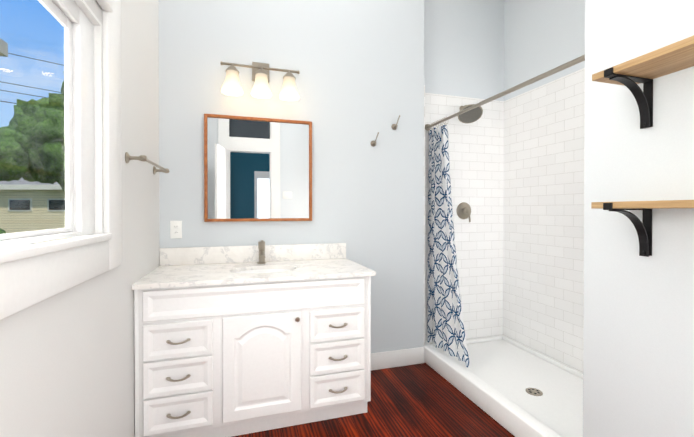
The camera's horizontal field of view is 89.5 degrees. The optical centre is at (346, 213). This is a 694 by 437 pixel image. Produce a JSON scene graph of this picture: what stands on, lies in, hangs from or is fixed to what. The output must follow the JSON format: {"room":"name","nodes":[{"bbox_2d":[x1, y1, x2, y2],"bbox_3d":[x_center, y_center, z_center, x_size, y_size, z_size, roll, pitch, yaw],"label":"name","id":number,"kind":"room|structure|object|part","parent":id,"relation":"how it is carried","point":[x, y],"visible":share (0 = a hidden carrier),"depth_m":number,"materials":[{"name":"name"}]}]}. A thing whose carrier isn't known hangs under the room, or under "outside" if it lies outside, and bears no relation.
{"room":"bathroom","nodes":[
{"label":"bathroom","id":0,"kind":"room"},
{"bbox_2d":[0,0,158,436],"bbox_3d":[-0.825,-0.537,0.751,0.100,3.600,3.920,0,0,-17],"label":"wall","id":1,"kind":"structure","parent":0,"point":[67,362],"depth_m":1.40,"materials":[{"name":"paint"}]},
{"bbox_2d":[0,233,111,263],"bbox_3d":[-0.761,0.097,0.738,0.052,0.024,1.348,0,0,-17],"label":"window sill","id":2,"kind":"structure","parent":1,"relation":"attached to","point":[17,253],"depth_m":0.93,"materials":[{"name":"white paint"}]},
{"bbox_2d":[72,0,102,237],"bbox_3d":[-0.814,-0.312,0.719,0.100,0.850,1.350,0,0,-17],"label":"liner","id":3,"kind":"object","parent":1,"relation":"attached to","point":[98,105],"visible":0.21,"depth_m":1.36,"materials":[{"name":"white paint"}]},
{"bbox_2d":[0,0,121,319],"bbox_3d":[-0.784,-0.702,0.725,0.077,1.870,1.666,0,0,-17],"label":"window","id":4,"kind":"structure","parent":3,"relation":"attached to","point":[32,129],"depth_m":1.24,"materials":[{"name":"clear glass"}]},
{"bbox_3d":[-0.815,-0.298,0.719,0.012,0.734,1.076,0,0,-17],"label":"vinyl window sash","id":5,"kind":"part","parent":4,"relation":"part of","materials":[{"name":"white plastic"}]},
{"bbox_3d":[-0.805,-0.320,0.722,0.034,0.810,1.326,0,0,-17],"label":"vinyl window frame","id":6,"kind":"part","parent":4,"relation":"part of","materials":[{"name":"white plastic"}]},
{"bbox_2d":[96,0,112,11],"bbox_3d":[-0.746,-1.212,0.733,0.036,0.850,1.354,0,0,-17],"label":"valance","id":7,"kind":"object","parent":1,"relation":"attached to","point":[106,5],"visible":0.95,"depth_m":1.34,"materials":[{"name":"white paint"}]},
{"bbox_2d":[125,152,169,174],"bbox_3d":[-1.088,-0.266,1.942,0.088,0.054,0.640,0,0,-17],"label":"towel bar","id":8,"kind":"object","parent":1,"relation":"attached to","point":[128,158],"visible":1,"depth_m":1.69,"materials":[{"name":"silver metal"}]},
{"bbox_3d":[-1.008,-0.264,1.679,0.088,0.054,0.054,0,0,-17],"label":"post","id":9,"kind":"part","parent":8,"relation":"part of","materials":[{"name":"silver metal"}]},
{"bbox_3d":[-1.168,-0.268,2.205,0.088,0.054,0.054,0,0,-17],"label":"post","id":10,"kind":"part","parent":8,"relation":"part of","materials":[{"name":"silver metal"}]},
{"bbox_2d":[158,0,423,352],"bbox_3d":[-0.425,-0.552,2.753,2.130,3.600,0.320,0,0,-17],"label":"wall","id":11,"kind":"structure","parent":0,"point":[359,77],"depth_m":2.67,"materials":[{"name":"paint"}]},
{"bbox_2d":[170,221,181,238],"bbox_3d":[-1.155,0.111,2.366,0.072,0.120,0.006,0,0,-17],"label":"outlet","id":12,"kind":"object","parent":11,"relation":"attached to","point":[172,223],"visible":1,"depth_m":2.36,"materials":[{"name":"white plastic"}]},
{"bbox_2d":[160,244,347,263],"bbox_3d":[-0.628,0.290,2.517,1.293,0.118,0.022,0,0,-17],"label":"backsplash","id":13,"kind":"structure","parent":11,"relation":"attached to","point":[218,254],"depth_m":2.48,"materials":[{"name":"white stone"}]},
{"bbox_2d":[204,114,311,221],"bbox_3d":[-0.622,-0.312,2.512,0.748,0.739,0.029,0,0,-17],"label":"mirror","id":14,"kind":"object","parent":11,"relation":"attached to","point":[257,169],"visible":0.96,"depth_m":2.50,"materials":[{"name":"brown wood"}]},
{"bbox_2d":[220,61,299,100],"bbox_3d":[-0.597,-0.946,2.439,0.540,0.263,0.174,0,0,-17],"label":"sconce","id":15,"kind":"object","parent":11,"relation":"attached to","point":[232,86],"visible":1,"depth_m":2.42,"materials":[{"name":"white glass"}]},
{"bbox_3d":[-0.777,-0.887,2.372,0.149,0.146,0.149,0,0,-17],"label":"glass","id":16,"kind":"part","parent":15,"relation":"part of","materials":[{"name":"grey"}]},
{"bbox_3d":[-0.593,-0.888,2.428,0.149,0.146,0.149,0,0,-17],"label":"glass","id":17,"kind":"part","parent":15,"relation":"part of","materials":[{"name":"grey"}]},
{"bbox_3d":[-0.409,-0.888,2.484,0.149,0.146,0.149,0,0,-17],"label":"glass","id":18,"kind":"part","parent":15,"relation":"part of","materials":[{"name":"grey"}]},
{"bbox_2d":[370,132,378,146],"bbox_3d":[0.219,-0.579,2.742,0.048,0.102,0.076,0,0,-17],"label":"hook","id":19,"kind":"object","parent":11,"relation":"attached to","point":[373,143],"visible":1,"depth_m":2.76,"materials":[{"name":"silver metal"}]},
{"bbox_2d":[391,115,399,129],"bbox_3d":[0.392,-0.724,2.793,0.048,0.102,0.076,0,0,-17],"label":"hook","id":20,"kind":"object","parent":11,"relation":"attached to","point":[394,126],"visible":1,"depth_m":2.81,"materials":[{"name":"silver metal"}]},
{"bbox_2d":[371,347,423,370],"bbox_3d":[0.311,1.181,2.814,0.693,0.134,0.016,0,0,-17],"label":"baseboard","id":21,"kind":"structure","parent":11,"relation":"attached to","point":[395,358],"depth_m":2.84,"materials":[{"name":"white paint"}]},
{"bbox_2d":[424,85,424,345],"bbox_3d":[0.620,0.021,2.993,0.009,2.170,0.162,0,0,-17],"label":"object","id":22,"kind":"object","parent":11,"relation":"attached to","point":[424,215],"visible":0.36,"depth_m":2.92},
{"bbox_2d":[233,362,514,436],"bbox_3d":[0.858,1.315,0.440,3.230,0.100,5.520,0,0,-17],"label":"floor","id":23,"kind":"structure","parent":0,"point":[424,399],"depth_m":2.16,"materials":[{"name":"brown wood"}]},
{"bbox_2d":[132,272,375,436],"bbox_3d":[-0.544,0.815,2.218,1.276,0.874,0.649,0,0,-17],"label":"bathroom vanity","id":24,"kind":"object","parent":23,"relation":"on","point":[230,341],"depth_m":1.92,"materials":[{"name":"white paint"}]},
{"bbox_3d":[-0.875,1.040,1.824,0.330,0.180,0.018,0,0,-17],"label":"drawer","id":25,"kind":"part","parent":24,"relation":"part of","materials":[{"name":"white paint"}]},
{"bbox_3d":[-0.875,0.850,1.822,0.330,0.180,0.018,0,0,-17],"label":"drawer","id":26,"kind":"part","parent":24,"relation":"part of","materials":[{"name":"white paint"}]},
{"bbox_3d":[-0.875,0.660,1.821,0.330,0.180,0.018,0,0,-17],"label":"drawer","id":27,"kind":"part","parent":24,"relation":"part of","materials":[{"name":"white paint"}]},
{"bbox_3d":[-0.868,1.042,1.800,0.116,0.018,0.034,0,0,-17],"label":"handle","id":28,"kind":"part","parent":24,"relation":"part of","materials":[{"name":"silver metal"}]},
{"bbox_3d":[-0.868,0.852,1.799,0.116,0.018,0.034,0,0,-17],"label":"handle","id":29,"kind":"part","parent":24,"relation":"part of","materials":[{"name":"silver metal"}]},
{"bbox_3d":[-0.868,0.662,1.798,0.116,0.018,0.034,0,0,-17],"label":"handle","id":30,"kind":"part","parent":24,"relation":"part of","materials":[{"name":"silver metal"}]},
{"bbox_3d":[-0.464,0.472,1.944,1.190,0.155,0.018,0,0,-17],"label":"panel","id":31,"kind":"part","parent":24,"relation":"part of","materials":[{"name":"white paint"}]},
{"bbox_2d":[132,260,375,287],"bbox_3d":[-0.539,0.364,2.227,1.298,0.025,0.630,0,0,-17],"label":"countertop","id":32,"kind":"structure","parent":24,"relation":"on","point":[167,273],"depth_m":2.12,"materials":[{"name":"white stone"}]},
{"bbox_2d":[256,240,267,263],"bbox_3d":[-0.581,0.268,2.395,0.060,0.164,0.158,0,0,-17],"label":"faucet","id":33,"kind":"object","parent":32,"relation":"on","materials":[{"name":"silver metal"}]},
{"bbox_2d":[236,264,295,271],"bbox_3d":[-0.522,0.441,2.204,0.418,0.153,0.298,0,0,-17],"label":"sink","id":34,"kind":"object","parent":32,"relation":"in","point":[289,269],"depth_m":2.33,"materials":[{"name":"white ceramic"}]},
{"bbox_3d":[-0.467,0.847,1.946,0.425,0.565,0.018,0,0,-17],"label":"door","id":35,"kind":"part","parent":24,"relation":"part of","materials":[{"name":"white paint"}]},
{"bbox_3d":[-0.055,1.038,2.073,0.335,0.180,0.018,0,0,-17],"label":"drawer","id":36,"kind":"part","parent":24,"relation":"part of","materials":[{"name":"white paint"}]},
{"bbox_3d":[-0.055,0.848,2.072,0.335,0.180,0.018,0,0,-17],"label":"drawer","id":37,"kind":"part","parent":24,"relation":"part of","materials":[{"name":"white paint"}]},
{"bbox_3d":[-0.055,0.658,2.070,0.335,0.180,0.018,0,0,-17],"label":"drawer","id":38,"kind":"part","parent":24,"relation":"part of","materials":[{"name":"white paint"}]},
{"bbox_3d":[-0.048,1.040,2.050,0.116,0.018,0.034,0,0,-17],"label":"handle","id":39,"kind":"part","parent":24,"relation":"part of","materials":[{"name":"silver metal"}]},
{"bbox_3d":[-0.048,0.850,2.048,0.116,0.018,0.034,0,0,-17],"label":"handle","id":40,"kind":"part","parent":24,"relation":"part of","materials":[{"name":"silver metal"}]},
{"bbox_3d":[-0.048,0.660,2.047,0.116,0.018,0.034,0,0,-17],"label":"handle","id":41,"kind":"part","parent":24,"relation":"part of","materials":[{"name":"silver metal"}]},
{"bbox_2d":[424,335,582,436],"bbox_3d":[1.274,1.183,2.458,0.938,0.135,1.578,0,0,-17],"label":"shower pan","id":42,"kind":"object","parent":23,"relation":"on","point":[515,388],"visible":0.79,"depth_m":2.43,"materials":[{"name":"white plastic"}]},
{"bbox_2d":[424,0,503,100],"bbox_3d":[1.095,-0.556,3.304,1.100,3.600,0.150,0,0,-17],"label":"wall","id":43,"kind":"structure","parent":0,"point":[463,48],"depth_m":3.21,"materials":[{"name":"paint"}]},
{"bbox_2d":[425,93,503,343],"bbox_3d":[1.047,0.075,3.212,0.950,2.280,0.008,0,0,-17],"label":"tiled wall","id":44,"kind":"structure","parent":43,"relation":"attached to","point":[476,156],"depth_m":3.26,"materials":[{"name":"white tile"}]},
{"bbox_2d":[456,202,470,221],"bbox_3d":[1.081,-0.010,3.184,0.156,0.179,0.063,0,0,-17],"label":"shower valve","id":45,"kind":"object","parent":44,"relation":"attached to","point":[463,210],"visible":1,"depth_m":3.19,"materials":[{"name":"silver metal"}]},
{"bbox_2d":[458,104,482,122],"bbox_3d":[1.040,-0.886,3.049,0.204,0.193,0.286,0,0,-17],"label":"shower head","id":46,"kind":"object","parent":44,"relation":"attached to","point":[473,115],"visible":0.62,"depth_m":3.00},
{"bbox_2d":[425,54,584,367],"bbox_3d":[0.951,0.176,2.353,0.094,1.920,1.580,0,0,-17],"label":"shower curtain","id":47,"kind":"object","parent":44,"relation":"attached to","point":[445,329],"visible":0.94,"depth_m":2.86,"materials":[{"name":"multicoloured fabric"}]},
{"bbox_2d":[504,0,584,100],"bbox_3d":[1.803,-0.551,2.610,0.150,3.600,1.590,0,0,-17],"label":"wall","id":48,"kind":"structure","parent":0,"point":[542,36],"depth_m":2.94,"materials":[{"name":"paint"}]},
{"bbox_2d":[503,68,584,372],"bbox_3d":[1.729,0.079,2.588,0.008,2.280,1.582,0,0,-17],"label":"shower wall tile","id":49,"kind":"structure","parent":48,"relation":"attached to","point":[543,258],"depth_m":2.87,"materials":[{"name":"white tile"}]},
{"bbox_2d":[583,0,693,436],"bbox_3d":[1.442,-0.535,0.530,0.150,3.600,2.180,0,0,-17],"label":"wall","id":50,"kind":"structure","parent":0,"point":[638,351],"depth_m":1.35,"materials":[{"name":"paint"}]},
{"bbox_2d":[591,200,693,256],"bbox_3d":[1.256,0.066,0.536,0.206,0.202,1.690,0,0,-17],"label":"shelf","id":51,"kind":"object","parent":50,"relation":"attached to","point":[643,228],"visible":1,"depth_m":1.27,"materials":[{"name":"brown wood"}]},
{"bbox_2d":[592,35,693,128],"bbox_3d":[1.256,-0.412,0.532,0.206,0.202,1.690,0,0,-17],"label":"shelf","id":52,"kind":"object","parent":50,"relation":"attached to","point":[644,69],"visible":0.98,"depth_m":1.22,"materials":[{"name":"brown wood"}]},
{"label":"outside","id":53,"kind":"structure","parent":0,"visible":0},
{"bbox_3d":[-44.079,3.931,5.025,79.600,0.200,150.000,0,0,-17],"label":"ground","id":54,"kind":"structure","parent":53,"visible":0},
{"bbox_2d":[0,53,63,103],"bbox_3d":[-12.132,-1.329,13.184,50.098,10.200,0.226,0,1,-42],"label":"power lines","id":55,"kind":"object","parent":54,"relation":"on","point":[28,86],"depth_m":13.20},
{"bbox_2d":[0,71,64,191],"bbox_3d":[-7.186,-0.854,11.054,6.196,9.292,4.405,0,0,-17],"label":"tree","id":56,"kind":"object","parent":54,"relation":"on","point":[20,148],"depth_m":9.04,"materials":[{"name":"green plant"}]},
{"bbox_2d":[0,190,71,248],"bbox_3d":[-20.631,1.022,23.092,44.000,5.350,8.030,0,0,-1],"label":"house","id":57,"kind":"structure","parent":54,"relation":"on","point":[21,217],"depth_m":19.18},
{"bbox_2d":[0,178,59,184],"bbox_3d":[-20.631,-2.768,23.079,44.901,2.470,8.900,0,0,-1],"label":"roof","id":58,"kind":"structure","parent":57,"relation":"on","point":[15,182],"depth_m":18.92,"materials":[{"name":"grey"}]},
{"bbox_2d":[0,185,61,189],"bbox_3d":[-20.521,-1.390,18.621,44.900,0.260,0.040,0,0,-1],"label":"fascia","id":59,"kind":"object","parent":57,"relation":"attached to","point":[35,187],"depth_m":18.69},
{"bbox_3d":[-21.032,-0.448,19.068,41.161,0.710,0.026,0,0,-1],"label":"far house window trim","id":60,"kind":"part","parent":57,"relation":"part of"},
{"bbox_2d":[9,200,64,209],"bbox_3d":[-21.032,-0.448,19.062,41.000,0.550,0.034,0,0,-1],"label":"windows","id":61,"kind":"structure","parent":57,"relation":"attached to","point":[26,204],"depth_m":19.13,"materials":[{"name":"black glass"}]},
{"bbox_3d":[-8.301,0.481,1.715,5.150,6.750,6.900,0,0,-17],"label":"house","id":62,"kind":"object","parent":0,"visible":0},
{"bbox_2d":[0,38,7,56],"bbox_3d":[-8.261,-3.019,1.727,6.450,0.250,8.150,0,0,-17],"label":"house","id":63,"kind":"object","parent":62,"relation":"on","point":[4,51],"depth_m":6.47,"materials":[{"name":"white"}]}
]}

